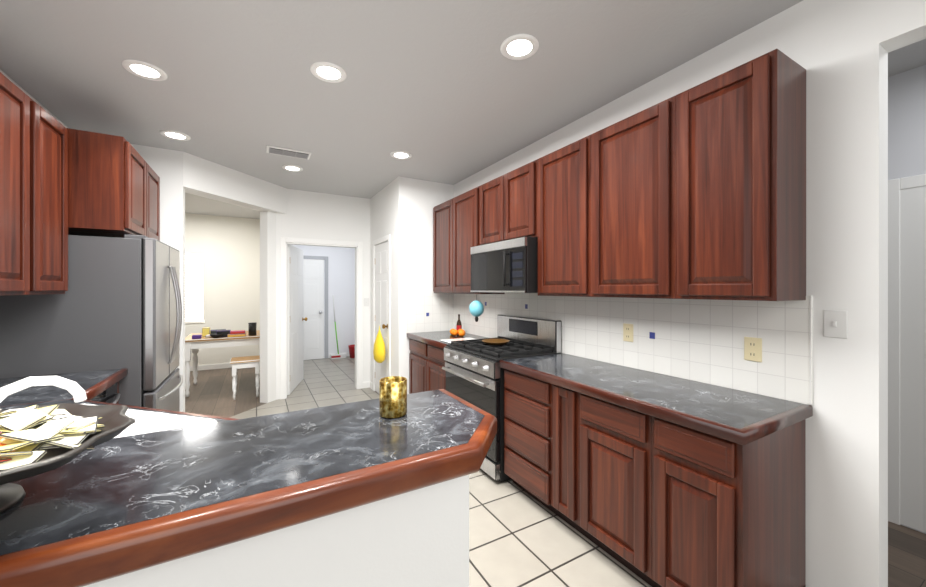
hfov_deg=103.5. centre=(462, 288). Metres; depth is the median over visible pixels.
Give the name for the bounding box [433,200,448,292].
upper cabinet
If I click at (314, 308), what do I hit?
door
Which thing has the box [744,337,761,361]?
electrical outlet
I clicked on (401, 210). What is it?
wall
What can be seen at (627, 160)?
upper cabinet
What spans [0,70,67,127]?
wall
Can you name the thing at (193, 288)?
nook window
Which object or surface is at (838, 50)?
wall
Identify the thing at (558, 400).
base cabinet
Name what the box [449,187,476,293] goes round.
upper cabinet
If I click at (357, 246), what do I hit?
trim
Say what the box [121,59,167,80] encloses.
recessed light
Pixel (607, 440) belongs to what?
base cabinet
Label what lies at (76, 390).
faucet
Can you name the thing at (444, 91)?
ceiling
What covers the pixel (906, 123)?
wall
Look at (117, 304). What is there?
fridge
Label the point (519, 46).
recessed light
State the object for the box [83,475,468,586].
wall
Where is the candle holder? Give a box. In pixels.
[379,376,406,418]
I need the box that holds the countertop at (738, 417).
[499,353,812,448]
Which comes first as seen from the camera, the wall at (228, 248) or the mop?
the wall at (228, 248)
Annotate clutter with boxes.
[192,322,255,338]
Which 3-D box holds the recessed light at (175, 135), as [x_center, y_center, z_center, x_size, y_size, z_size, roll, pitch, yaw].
[-2.448,-1.306,3.108,0.208,0.009,0.208,0,0,-29]
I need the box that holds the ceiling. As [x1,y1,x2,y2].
[0,0,925,218]
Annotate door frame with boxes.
[304,256,327,357]
[372,234,390,390]
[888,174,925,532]
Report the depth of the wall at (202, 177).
4.57 m
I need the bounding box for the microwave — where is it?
[470,236,537,292]
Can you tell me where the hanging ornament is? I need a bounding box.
[469,294,483,321]
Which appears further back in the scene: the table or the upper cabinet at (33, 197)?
the table
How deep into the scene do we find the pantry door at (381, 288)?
4.85 m
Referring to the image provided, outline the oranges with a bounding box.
[450,329,464,336]
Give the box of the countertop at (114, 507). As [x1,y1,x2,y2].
[0,389,496,586]
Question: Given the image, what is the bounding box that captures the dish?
[482,339,509,344]
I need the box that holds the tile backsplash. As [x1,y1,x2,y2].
[406,291,812,404]
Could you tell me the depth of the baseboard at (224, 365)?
6.49 m
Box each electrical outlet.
[623,323,632,341]
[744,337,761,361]
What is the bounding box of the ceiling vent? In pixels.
[266,145,310,159]
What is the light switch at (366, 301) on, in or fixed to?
attached to the wall at (315, 215)
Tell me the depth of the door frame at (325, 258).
7.52 m
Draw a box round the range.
[442,314,561,481]
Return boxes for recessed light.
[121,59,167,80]
[160,130,190,140]
[282,165,302,171]
[310,62,346,82]
[390,151,411,158]
[500,34,538,59]
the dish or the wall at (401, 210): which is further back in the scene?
the wall at (401, 210)
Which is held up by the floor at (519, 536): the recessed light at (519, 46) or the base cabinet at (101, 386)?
the base cabinet at (101, 386)
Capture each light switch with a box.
[364,298,368,305]
[824,310,847,338]
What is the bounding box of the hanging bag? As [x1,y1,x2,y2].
[373,326,385,362]
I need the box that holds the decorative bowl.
[0,403,134,514]
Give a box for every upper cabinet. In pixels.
[0,72,39,295]
[40,106,67,294]
[67,128,159,240]
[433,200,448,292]
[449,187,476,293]
[477,178,496,293]
[497,161,532,293]
[533,137,584,296]
[585,99,668,298]
[669,49,805,300]
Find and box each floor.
[185,367,925,586]
[229,356,651,586]
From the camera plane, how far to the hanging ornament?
3.39 m
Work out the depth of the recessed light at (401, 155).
3.56 m
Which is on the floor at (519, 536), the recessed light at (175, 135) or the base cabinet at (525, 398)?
the base cabinet at (525, 398)
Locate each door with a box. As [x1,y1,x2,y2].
[287,244,306,394]
[304,259,323,359]
[375,241,387,392]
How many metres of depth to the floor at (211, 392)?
4.33 m
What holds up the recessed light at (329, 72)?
in the ceiling
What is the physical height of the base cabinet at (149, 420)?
0.928 m
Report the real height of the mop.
1.297 m
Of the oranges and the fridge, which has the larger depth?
the oranges
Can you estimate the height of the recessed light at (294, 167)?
0.009 m
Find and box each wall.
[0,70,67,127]
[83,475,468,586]
[131,144,184,411]
[183,152,286,402]
[185,213,259,365]
[276,189,369,399]
[293,245,354,357]
[370,176,453,393]
[454,0,925,586]
[888,65,925,533]
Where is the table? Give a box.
[185,330,259,396]
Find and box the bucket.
[348,344,354,357]
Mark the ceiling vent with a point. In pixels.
(287, 152)
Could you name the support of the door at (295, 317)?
in the wall at (315, 215)
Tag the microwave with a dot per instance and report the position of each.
(508, 266)
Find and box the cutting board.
[440,338,473,342]
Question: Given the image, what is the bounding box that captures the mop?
[330,295,345,358]
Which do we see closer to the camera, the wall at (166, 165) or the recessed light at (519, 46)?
the recessed light at (519, 46)
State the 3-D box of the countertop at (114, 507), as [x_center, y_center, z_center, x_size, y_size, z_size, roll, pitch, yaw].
[-0.781,0.389,0.635,1.923,0.062,0.475,0,0,-29]
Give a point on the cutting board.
(450, 340)
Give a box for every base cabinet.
[0,368,127,406]
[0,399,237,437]
[407,331,487,393]
[504,369,546,506]
[547,385,570,524]
[571,393,642,579]
[643,417,805,586]
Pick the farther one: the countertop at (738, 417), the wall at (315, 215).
the wall at (315, 215)
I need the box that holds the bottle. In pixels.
[456,314,461,330]
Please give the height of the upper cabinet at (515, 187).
1.040 m
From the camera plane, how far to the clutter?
5.12 m
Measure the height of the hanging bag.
0.462 m
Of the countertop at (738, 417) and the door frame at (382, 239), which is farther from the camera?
the door frame at (382, 239)
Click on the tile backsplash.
(700, 340)
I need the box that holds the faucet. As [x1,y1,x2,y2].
[0,376,86,402]
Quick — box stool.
[229,355,259,399]
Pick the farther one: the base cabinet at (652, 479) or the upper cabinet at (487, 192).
the upper cabinet at (487, 192)
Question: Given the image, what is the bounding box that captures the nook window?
[185,253,203,322]
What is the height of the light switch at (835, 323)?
0.118 m
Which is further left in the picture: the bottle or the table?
the table
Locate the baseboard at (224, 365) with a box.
[190,363,231,370]
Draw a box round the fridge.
[0,234,182,411]
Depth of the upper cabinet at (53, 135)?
2.06 m
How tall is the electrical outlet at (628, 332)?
0.118 m
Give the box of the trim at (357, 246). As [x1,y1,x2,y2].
[280,237,362,398]
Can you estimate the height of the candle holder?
0.100 m
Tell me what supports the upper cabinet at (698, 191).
attached to the wall at (838, 50)
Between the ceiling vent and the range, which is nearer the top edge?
the ceiling vent
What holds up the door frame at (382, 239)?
attached to the wall at (401, 210)
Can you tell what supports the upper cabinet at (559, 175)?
attached to the wall at (838, 50)
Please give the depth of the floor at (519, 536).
2.13 m
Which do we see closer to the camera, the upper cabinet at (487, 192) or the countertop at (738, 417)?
the countertop at (738, 417)
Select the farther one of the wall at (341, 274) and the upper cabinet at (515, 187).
the wall at (341, 274)
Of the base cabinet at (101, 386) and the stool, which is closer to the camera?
the base cabinet at (101, 386)
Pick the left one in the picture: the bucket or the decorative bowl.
the decorative bowl
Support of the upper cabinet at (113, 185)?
attached to the wall at (24, 91)
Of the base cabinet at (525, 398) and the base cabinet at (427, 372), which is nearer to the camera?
the base cabinet at (525, 398)

